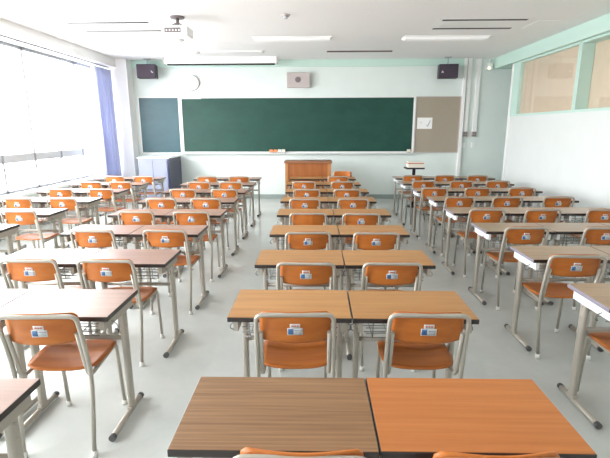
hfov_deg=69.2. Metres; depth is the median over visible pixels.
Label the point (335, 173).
chair
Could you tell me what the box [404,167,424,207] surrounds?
stand
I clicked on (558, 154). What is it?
wall
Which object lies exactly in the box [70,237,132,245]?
wire basket
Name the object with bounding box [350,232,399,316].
chair
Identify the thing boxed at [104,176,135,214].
chair
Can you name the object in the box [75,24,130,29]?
grille
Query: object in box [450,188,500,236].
school desk
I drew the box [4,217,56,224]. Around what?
wire basket
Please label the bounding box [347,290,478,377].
school desk
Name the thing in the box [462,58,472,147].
duct
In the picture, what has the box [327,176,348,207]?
chair
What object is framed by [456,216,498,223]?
wire basket
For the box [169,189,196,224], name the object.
chair
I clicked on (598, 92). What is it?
blind
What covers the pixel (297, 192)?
chair
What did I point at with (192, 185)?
chair
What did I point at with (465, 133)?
switch plate
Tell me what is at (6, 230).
school desk
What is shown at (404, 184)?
school desk
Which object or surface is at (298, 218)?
chair
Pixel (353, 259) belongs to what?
school desk
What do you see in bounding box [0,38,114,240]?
wall
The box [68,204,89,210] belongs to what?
wire basket
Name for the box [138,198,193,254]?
school desk
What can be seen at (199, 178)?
chair
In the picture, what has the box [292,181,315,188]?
chair
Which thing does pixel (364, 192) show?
school desk
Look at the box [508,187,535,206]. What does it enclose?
chair
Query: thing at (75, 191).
school desk
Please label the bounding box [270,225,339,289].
school desk
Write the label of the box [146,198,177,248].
chair
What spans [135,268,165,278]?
wire basket
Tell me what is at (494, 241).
wire basket
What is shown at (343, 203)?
chair
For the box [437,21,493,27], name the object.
grille
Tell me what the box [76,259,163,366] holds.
chair
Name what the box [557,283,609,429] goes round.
school desk
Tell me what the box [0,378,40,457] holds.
school desk
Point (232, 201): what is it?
school desk
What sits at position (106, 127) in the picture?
curtain
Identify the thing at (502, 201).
chair
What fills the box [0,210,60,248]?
chair
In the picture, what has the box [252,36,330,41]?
recessed light
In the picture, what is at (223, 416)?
school desk
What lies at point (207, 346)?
floor
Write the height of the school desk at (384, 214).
0.697 m
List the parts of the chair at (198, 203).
backrest, seat, frame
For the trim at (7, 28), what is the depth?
7.24 m
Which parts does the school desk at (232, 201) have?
leg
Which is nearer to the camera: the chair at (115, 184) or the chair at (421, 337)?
the chair at (421, 337)
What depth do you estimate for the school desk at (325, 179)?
8.15 m
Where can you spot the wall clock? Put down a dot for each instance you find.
(192, 83)
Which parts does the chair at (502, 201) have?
frame, backrest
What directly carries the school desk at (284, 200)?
on the floor
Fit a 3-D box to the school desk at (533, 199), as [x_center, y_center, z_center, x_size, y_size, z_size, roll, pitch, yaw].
[3.159,-0.059,5.848,0.620,0.697,0.396,0,13,1]
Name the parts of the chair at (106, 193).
frame, backrest, seat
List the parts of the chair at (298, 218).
backrest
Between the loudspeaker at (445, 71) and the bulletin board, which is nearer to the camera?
the loudspeaker at (445, 71)
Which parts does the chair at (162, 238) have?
frame, backrest, seat, frame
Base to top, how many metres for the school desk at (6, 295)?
0.697 m
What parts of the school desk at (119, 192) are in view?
rail, leg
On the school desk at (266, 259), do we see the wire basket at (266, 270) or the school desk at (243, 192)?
the wire basket at (266, 270)
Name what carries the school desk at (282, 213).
on the floor
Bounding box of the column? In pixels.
[103,59,140,198]
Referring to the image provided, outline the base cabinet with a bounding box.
[137,155,181,199]
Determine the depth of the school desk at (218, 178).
8.20 m
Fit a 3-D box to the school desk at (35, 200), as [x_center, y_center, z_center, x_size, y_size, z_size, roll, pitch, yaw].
[-3.636,-0.050,5.881,0.620,0.697,0.396,0,13,1]
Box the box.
[406,161,423,167]
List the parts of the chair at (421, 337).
frame, seat, backrest, frame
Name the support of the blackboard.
attached to the wall at (374, 172)
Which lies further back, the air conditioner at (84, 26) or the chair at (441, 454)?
the air conditioner at (84, 26)
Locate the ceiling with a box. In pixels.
[0,0,609,59]
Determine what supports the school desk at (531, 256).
on the floor
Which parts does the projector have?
port panel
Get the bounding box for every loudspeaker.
[136,59,157,78]
[437,57,458,78]
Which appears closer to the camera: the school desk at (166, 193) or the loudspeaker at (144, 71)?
the school desk at (166, 193)
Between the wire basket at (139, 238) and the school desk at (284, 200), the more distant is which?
the school desk at (284, 200)
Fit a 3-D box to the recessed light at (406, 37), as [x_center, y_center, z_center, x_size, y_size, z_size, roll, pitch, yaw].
[2.336,-3.175,7.363,1.400,0.040,0.300,0,13,1]
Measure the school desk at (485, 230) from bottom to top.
0.697 m
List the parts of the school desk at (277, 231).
leg, leg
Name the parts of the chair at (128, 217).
backrest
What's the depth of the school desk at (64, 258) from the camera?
3.25 m
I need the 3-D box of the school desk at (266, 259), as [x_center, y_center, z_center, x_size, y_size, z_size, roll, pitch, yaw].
[-0.033,0.538,3.237,0.620,0.697,0.396,0,13,1]
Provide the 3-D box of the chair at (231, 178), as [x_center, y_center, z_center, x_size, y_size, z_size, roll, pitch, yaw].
[-1.175,-0.621,8.231,0.388,0.775,0.482,0,13,2]
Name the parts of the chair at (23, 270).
frame, backrest, frame, seat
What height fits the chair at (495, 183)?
0.775 m
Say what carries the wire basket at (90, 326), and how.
on the school desk at (103, 306)
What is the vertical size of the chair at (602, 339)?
0.775 m
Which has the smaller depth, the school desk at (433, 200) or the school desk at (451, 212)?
the school desk at (451, 212)
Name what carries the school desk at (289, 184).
on the floor
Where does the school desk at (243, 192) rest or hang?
on the floor
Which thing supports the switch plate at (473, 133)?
attached to the duct at (479, 60)
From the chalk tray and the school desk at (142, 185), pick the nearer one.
the school desk at (142, 185)
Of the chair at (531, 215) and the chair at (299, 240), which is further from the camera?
the chair at (531, 215)
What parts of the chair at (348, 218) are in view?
seat, backrest, frame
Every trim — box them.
[0,18,115,67]
[0,175,100,199]
[130,58,464,67]
[456,58,467,175]
[493,13,609,68]
[502,64,513,180]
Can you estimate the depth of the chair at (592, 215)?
4.64 m
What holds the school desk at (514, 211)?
on the floor
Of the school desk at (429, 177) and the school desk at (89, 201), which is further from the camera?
the school desk at (429, 177)
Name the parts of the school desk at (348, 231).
leg, rail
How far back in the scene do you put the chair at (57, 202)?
5.51 m
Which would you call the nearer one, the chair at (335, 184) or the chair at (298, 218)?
the chair at (298, 218)
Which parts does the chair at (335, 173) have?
backrest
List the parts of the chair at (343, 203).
backrest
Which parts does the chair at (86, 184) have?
backrest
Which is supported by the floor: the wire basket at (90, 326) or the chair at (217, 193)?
the chair at (217, 193)
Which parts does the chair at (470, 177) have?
backrest, frame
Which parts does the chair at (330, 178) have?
backrest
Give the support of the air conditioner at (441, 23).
attached to the ceiling
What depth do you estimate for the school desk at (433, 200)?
5.87 m
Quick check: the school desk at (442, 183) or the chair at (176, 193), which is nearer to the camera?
the chair at (176, 193)
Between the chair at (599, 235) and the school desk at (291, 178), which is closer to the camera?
the chair at (599, 235)
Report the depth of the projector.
5.92 m
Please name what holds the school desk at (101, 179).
on the floor
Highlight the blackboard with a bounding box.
[179,96,415,153]
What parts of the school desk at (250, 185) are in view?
leg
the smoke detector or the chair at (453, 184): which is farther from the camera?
the chair at (453, 184)
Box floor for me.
[0,199,609,457]
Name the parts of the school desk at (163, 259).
leg, rail, leg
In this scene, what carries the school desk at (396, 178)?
on the floor
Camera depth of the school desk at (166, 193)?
6.49 m
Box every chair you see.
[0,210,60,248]
[0,259,89,288]
[0,312,127,457]
[1,197,48,248]
[46,188,89,240]
[46,197,97,248]
[70,229,137,286]
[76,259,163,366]
[78,181,115,224]
[87,188,124,239]
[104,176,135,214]
[108,181,142,224]
[118,211,168,281]
[133,176,161,208]
[142,229,201,314]
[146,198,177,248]
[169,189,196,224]
[173,211,220,281]
[187,182,210,188]
[190,198,228,257]
[197,176,217,194]
[211,189,242,241]
[219,182,247,228]
[229,176,251,217]
[233,447,365,457]
[254,311,335,377]
[276,261,335,370]
[285,231,330,289]
[289,198,320,249]
[289,212,326,249]
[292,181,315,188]
[293,189,319,196]
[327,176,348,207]
[331,181,353,196]
[332,171,351,209]
[333,189,360,224]
[337,198,368,249]
[342,213,380,245]
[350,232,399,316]
[359,261,422,371]
[376,311,470,378]
[397,175,423,216]
[405,180,434,226]
[415,187,447,239]
[427,175,455,216]
[433,196,475,255]
[433,450,559,457]
[441,181,473,216]
[453,208,505,277]
[461,187,490,239]
[462,175,487,216]
[476,196,522,256]
[480,226,548,310]
[485,180,509,195]
[501,209,560,277]
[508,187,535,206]
[519,254,607,360]
[522,196,574,245]
[551,226,609,310]
[561,209,609,277]
[577,332,609,396]
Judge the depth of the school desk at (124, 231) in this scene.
4.07 m
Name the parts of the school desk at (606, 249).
leg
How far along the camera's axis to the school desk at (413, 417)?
1.39 m
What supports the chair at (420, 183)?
on the floor
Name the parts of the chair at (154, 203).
backrest, seat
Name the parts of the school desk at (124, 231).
rail, rail, leg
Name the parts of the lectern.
panel, panel, panel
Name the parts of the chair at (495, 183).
backrest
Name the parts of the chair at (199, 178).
backrest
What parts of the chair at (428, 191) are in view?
frame, seat, backrest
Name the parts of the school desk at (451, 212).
leg, rail, leg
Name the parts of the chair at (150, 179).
backrest, seat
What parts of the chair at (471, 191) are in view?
backrest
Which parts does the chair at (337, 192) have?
backrest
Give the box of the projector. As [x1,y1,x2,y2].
[163,15,192,38]
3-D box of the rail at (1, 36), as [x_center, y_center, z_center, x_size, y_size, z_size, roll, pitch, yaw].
[-4.361,-2.318,4.418,0.060,0.022,10.450,0,13,1]
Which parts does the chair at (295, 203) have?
backrest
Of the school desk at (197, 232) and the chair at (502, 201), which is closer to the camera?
the school desk at (197, 232)
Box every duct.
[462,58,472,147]
[471,58,481,147]
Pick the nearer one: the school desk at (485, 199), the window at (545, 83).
the school desk at (485, 199)
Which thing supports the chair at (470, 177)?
on the floor
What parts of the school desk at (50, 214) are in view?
leg, rail, leg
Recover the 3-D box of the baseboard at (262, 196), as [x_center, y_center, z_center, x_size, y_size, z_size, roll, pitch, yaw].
[-0.185,-0.765,10.383,7.320,0.100,0.020,0,13,1]
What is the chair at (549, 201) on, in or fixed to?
on the floor
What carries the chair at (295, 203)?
on the floor
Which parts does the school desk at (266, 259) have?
rail, leg, leg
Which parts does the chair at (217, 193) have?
backrest, frame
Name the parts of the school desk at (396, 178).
leg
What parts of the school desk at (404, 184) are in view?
leg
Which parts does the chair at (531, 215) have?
frame, backrest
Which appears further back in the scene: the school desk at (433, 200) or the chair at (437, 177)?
the chair at (437, 177)
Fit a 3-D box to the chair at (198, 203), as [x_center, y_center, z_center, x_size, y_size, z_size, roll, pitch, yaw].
[-1.211,-0.051,5.708,0.388,0.775,0.482,0,13,1]
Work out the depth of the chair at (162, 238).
3.75 m
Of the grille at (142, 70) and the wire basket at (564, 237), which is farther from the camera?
the grille at (142, 70)
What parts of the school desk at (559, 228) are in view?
rail, leg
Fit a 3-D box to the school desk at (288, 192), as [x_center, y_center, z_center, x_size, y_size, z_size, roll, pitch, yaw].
[0.021,-0.238,6.674,0.620,0.697,0.396,0,13,1]
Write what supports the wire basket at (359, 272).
on the school desk at (353, 259)
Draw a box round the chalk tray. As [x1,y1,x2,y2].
[182,152,413,153]
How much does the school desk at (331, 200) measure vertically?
0.697 m
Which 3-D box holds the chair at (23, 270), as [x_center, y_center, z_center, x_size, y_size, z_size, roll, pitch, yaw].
[-1.798,0.522,3.175,0.388,0.775,0.482,0,13,0]
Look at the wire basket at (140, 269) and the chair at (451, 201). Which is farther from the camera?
the chair at (451, 201)
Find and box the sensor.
[486,59,492,69]
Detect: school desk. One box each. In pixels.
[0,197,60,253]
[0,208,15,275]
[0,208,68,271]
[0,224,19,288]
[0,249,106,346]
[0,289,37,437]
[0,289,143,441]
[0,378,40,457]
[37,189,88,232]
[42,197,104,248]
[60,225,143,308]
[69,182,112,225]
[78,189,128,238]
[80,249,183,357]
[94,177,133,215]
[105,182,149,224]
[107,209,175,277]
[127,177,165,208]
[129,225,208,309]
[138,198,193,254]
[161,189,207,233]
[164,209,227,277]
[167,377,379,457]
[179,182,219,226]
[186,198,238,255]
[193,177,229,215]
[203,189,248,239]
[216,182,255,226]
[226,177,261,216]
[227,290,351,377]
[254,250,343,345]
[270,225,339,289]
[277,209,333,249]
[280,197,328,249]
[285,189,326,219]
[287,182,323,206]
[290,177,322,188]
[323,177,355,188]
[323,182,360,208]
[326,189,368,208]
[328,197,376,224]
[333,209,390,276]
[337,225,409,289]
[342,250,435,359]
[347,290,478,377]
[365,378,596,457]
[392,176,428,215]
[399,181,439,224]
[410,188,457,237]
[423,176,461,214]
[425,196,481,253]
[433,181,476,224]
[442,207,509,274]
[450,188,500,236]
[456,176,494,206]
[468,223,554,305]
[471,196,529,253]
[473,181,513,195]
[492,188,542,206]
[493,207,566,275]
[504,246,609,351]
[514,196,578,245]
[536,223,608,305]
[546,207,609,274]
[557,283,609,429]
[586,246,609,333]
[600,223,609,282]
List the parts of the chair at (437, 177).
backrest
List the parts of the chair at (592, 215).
frame, frame, backrest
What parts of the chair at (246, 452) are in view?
frame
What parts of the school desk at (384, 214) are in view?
leg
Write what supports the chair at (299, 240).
on the floor
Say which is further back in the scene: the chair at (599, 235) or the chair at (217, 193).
the chair at (217, 193)
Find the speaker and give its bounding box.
[287,72,309,87]
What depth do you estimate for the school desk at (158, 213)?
4.86 m
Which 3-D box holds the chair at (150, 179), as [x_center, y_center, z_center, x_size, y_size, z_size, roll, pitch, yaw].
[-2.920,-0.632,8.300,0.388,0.775,0.482,0,13,2]
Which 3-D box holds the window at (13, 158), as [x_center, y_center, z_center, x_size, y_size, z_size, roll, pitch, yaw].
[-4.626,-1.653,6.599,0.060,2.280,1.600,0,13,1]
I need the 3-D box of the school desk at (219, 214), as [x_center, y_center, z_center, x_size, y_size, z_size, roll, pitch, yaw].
[-1.192,0.153,4.956,0.620,0.697,0.396,0,13,1]
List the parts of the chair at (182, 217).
backrest, seat, frame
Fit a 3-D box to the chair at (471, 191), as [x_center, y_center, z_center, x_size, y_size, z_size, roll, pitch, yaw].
[2.478,-0.266,6.619,0.388,0.775,0.482,0,13,0]
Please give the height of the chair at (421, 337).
0.775 m
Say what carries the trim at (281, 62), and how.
attached to the wall at (374, 172)
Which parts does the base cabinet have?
door, door, panel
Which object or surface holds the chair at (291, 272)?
on the floor
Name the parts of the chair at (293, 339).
frame, backrest, seat, frame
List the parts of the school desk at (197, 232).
rail, rail, leg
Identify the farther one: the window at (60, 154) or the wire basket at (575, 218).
the window at (60, 154)
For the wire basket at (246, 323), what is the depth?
2.21 m
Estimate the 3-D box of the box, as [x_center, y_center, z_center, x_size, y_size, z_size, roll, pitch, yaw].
[2.254,-1.325,9.085,0.314,0.112,0.244,0,13,1]
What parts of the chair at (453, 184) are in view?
backrest, frame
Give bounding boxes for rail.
[0,35,108,67]
[197,51,264,53]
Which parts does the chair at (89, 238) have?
backrest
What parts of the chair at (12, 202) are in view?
backrest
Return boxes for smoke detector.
[281,14,289,18]
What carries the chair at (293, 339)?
on the floor
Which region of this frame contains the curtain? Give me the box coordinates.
[90,65,121,176]
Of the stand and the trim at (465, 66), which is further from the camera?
the trim at (465, 66)
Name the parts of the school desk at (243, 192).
leg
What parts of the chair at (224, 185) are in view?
backrest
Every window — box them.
[0,41,39,195]
[21,47,85,186]
[74,62,99,177]
[509,42,580,116]
[573,32,609,111]
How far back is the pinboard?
9.93 m
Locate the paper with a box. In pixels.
[417,118,431,128]
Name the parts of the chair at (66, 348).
frame, backrest, seat, frame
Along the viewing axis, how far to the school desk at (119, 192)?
6.67 m
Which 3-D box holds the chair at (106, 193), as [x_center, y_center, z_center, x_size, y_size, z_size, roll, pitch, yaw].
[-2.922,-0.250,6.607,0.388,0.775,0.482,0,13,1]
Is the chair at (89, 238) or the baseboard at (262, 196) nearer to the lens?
the chair at (89, 238)
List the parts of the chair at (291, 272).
frame, seat, backrest, frame, frame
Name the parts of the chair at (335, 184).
backrest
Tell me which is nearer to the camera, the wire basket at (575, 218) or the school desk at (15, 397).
the school desk at (15, 397)
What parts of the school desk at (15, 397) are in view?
leg, rail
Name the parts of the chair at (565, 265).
frame, seat, backrest, frame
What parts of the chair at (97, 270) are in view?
frame, backrest, seat, frame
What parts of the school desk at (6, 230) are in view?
rail, leg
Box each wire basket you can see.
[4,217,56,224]
[4,318,118,335]
[6,267,82,278]
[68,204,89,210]
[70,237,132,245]
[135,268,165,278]
[138,237,192,246]
[242,322,337,337]
[265,269,332,279]
[352,270,422,280]
[363,323,386,337]
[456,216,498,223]
[488,234,544,243]
[507,216,554,222]
[524,264,605,274]
[551,234,587,243]
[564,216,588,222]
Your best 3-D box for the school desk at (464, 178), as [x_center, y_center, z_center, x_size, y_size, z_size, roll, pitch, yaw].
[3.193,-0.632,8.382,0.620,0.697,0.396,0,13,1]
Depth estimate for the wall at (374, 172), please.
9.91 m
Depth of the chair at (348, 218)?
4.44 m
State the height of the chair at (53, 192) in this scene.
0.775 m
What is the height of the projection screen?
0.158 m
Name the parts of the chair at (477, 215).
frame, seat, backrest, frame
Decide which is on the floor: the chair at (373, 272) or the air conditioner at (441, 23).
the chair at (373, 272)
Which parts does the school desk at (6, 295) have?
leg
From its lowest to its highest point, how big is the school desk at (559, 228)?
0.697 m
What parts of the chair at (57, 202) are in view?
backrest, frame, seat, frame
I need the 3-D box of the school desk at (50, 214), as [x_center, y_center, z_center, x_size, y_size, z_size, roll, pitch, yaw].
[-3.047,0.142,5.024,0.620,0.697,0.396,0,13,1]
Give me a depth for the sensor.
9.58 m
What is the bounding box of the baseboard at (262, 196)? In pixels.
[197,194,419,198]
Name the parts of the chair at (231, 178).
backrest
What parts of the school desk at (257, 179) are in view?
leg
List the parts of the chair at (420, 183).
frame, seat, backrest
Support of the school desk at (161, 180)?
on the floor
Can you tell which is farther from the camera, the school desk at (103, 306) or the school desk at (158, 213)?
the school desk at (158, 213)
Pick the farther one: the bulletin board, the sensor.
the bulletin board
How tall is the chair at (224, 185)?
0.775 m
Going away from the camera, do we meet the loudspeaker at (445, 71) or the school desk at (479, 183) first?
the school desk at (479, 183)
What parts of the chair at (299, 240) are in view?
backrest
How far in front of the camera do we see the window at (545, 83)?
7.71 m
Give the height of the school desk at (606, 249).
0.697 m
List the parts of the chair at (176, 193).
backrest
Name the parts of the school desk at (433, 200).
leg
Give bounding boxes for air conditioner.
[58,21,162,32]
[427,18,534,29]
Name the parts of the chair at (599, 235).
frame, backrest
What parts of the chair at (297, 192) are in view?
backrest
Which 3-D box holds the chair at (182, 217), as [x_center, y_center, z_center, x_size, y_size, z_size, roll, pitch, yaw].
[-1.165,0.144,4.844,0.388,0.775,0.482,0,13,1]
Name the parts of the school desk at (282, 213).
leg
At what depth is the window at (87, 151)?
9.22 m
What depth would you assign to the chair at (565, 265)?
3.00 m
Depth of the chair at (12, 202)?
5.50 m
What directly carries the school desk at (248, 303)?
on the floor
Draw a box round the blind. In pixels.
[587,39,609,108]
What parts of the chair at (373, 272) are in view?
frame, seat, backrest, frame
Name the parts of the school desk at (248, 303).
rail, leg, leg, rail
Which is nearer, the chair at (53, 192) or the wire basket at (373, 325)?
the wire basket at (373, 325)
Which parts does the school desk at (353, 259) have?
leg, rail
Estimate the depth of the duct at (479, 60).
9.79 m
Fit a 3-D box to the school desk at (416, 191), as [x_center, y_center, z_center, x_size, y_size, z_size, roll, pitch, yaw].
[1.940,-0.253,6.721,0.620,0.697,0.396,0,13,1]
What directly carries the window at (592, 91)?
in the wall at (558, 154)
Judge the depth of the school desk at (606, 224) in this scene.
4.23 m
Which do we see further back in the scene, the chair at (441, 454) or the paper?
the paper
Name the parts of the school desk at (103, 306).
leg, rail, leg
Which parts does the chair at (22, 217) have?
frame, backrest, seat, frame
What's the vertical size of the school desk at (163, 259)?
0.697 m
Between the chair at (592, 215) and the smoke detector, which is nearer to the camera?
the chair at (592, 215)
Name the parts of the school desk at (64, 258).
leg, rail, leg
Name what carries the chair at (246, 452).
on the floor
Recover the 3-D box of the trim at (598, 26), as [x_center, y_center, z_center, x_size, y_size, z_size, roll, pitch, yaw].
[4.147,-2.273,3.754,0.320,0.220,12.100,0,13,1]
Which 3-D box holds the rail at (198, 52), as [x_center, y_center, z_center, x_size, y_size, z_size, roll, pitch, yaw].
[-1.452,-3.453,8.635,1.330,0.040,0.068,0,13,1]
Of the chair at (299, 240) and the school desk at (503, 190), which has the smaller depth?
the chair at (299, 240)
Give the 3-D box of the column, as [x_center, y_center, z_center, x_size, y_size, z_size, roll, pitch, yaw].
[-4.116,-2.197,10.002,0.530,3.080,0.300,0,13,1]
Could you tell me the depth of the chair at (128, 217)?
4.59 m
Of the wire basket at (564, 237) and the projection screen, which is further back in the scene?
the projection screen
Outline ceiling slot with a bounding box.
[327,50,391,51]
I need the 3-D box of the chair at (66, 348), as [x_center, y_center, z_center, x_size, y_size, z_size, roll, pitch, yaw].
[-1.227,0.714,2.318,0.388,0.775,0.482,0,13,-1]
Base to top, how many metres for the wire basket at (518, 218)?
0.098 m
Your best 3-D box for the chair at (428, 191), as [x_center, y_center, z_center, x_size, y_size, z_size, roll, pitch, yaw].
[1.869,-0.266,6.623,0.388,0.775,0.482,0,13,3]
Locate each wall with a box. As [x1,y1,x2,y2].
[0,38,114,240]
[132,59,511,193]
[504,110,609,222]
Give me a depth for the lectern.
9.18 m
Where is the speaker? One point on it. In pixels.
(294, 79)
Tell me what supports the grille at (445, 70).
attached to the loudspeaker at (445, 71)
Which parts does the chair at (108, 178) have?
backrest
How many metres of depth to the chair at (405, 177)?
8.05 m
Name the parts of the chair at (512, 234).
frame, seat, backrest, frame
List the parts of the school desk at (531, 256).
leg, rail, leg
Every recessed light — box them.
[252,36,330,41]
[401,35,490,40]
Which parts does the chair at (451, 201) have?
frame, seat, backrest, frame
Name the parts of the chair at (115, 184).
backrest, seat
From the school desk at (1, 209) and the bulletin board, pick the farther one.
the bulletin board
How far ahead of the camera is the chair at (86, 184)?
7.18 m
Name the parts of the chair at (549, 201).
backrest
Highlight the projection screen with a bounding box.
[163,56,277,65]
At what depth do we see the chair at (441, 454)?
1.14 m
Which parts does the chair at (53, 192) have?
backrest, frame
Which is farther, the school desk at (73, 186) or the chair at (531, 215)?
the school desk at (73, 186)
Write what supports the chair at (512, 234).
on the floor
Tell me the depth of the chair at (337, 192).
6.21 m
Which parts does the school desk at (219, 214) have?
rail, leg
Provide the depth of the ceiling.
6.29 m
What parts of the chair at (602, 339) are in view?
seat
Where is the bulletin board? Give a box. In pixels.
[137,97,182,153]
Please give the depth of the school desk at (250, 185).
7.50 m
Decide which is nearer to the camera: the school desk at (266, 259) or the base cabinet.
the school desk at (266, 259)
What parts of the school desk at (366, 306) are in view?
leg, rail, leg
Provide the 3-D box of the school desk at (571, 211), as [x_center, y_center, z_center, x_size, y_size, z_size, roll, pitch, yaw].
[3.126,0.131,5.004,0.620,0.697,0.396,0,13,1]
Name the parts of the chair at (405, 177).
backrest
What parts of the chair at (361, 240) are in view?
frame, backrest, frame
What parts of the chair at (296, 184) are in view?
backrest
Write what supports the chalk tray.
on the blackboard
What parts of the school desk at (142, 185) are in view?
leg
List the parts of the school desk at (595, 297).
leg, rail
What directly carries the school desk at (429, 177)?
on the floor
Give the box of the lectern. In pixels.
[284,160,331,205]
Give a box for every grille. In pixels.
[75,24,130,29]
[137,65,154,76]
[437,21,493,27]
[439,64,457,76]
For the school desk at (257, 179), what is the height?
0.697 m
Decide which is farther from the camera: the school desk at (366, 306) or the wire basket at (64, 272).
the wire basket at (64, 272)
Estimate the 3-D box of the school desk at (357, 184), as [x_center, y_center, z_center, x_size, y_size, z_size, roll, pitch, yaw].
[0.617,-0.429,7.512,0.620,0.697,0.396,0,13,1]
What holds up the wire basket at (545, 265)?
on the school desk at (531, 256)
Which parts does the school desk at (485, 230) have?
leg, rail, leg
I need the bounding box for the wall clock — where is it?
[185,75,199,90]
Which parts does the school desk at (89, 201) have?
rail, leg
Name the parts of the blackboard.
magnet strip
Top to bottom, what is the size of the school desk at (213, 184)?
0.697 m
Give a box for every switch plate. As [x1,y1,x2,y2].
[462,131,467,136]
[471,131,476,136]
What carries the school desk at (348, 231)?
on the floor
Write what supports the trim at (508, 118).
attached to the wall at (558, 154)
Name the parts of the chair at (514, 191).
backrest, frame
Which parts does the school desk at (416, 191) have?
leg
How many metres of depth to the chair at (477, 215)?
4.69 m
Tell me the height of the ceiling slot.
0.015 m
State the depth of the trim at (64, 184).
7.62 m
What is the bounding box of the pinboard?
[413,96,461,152]

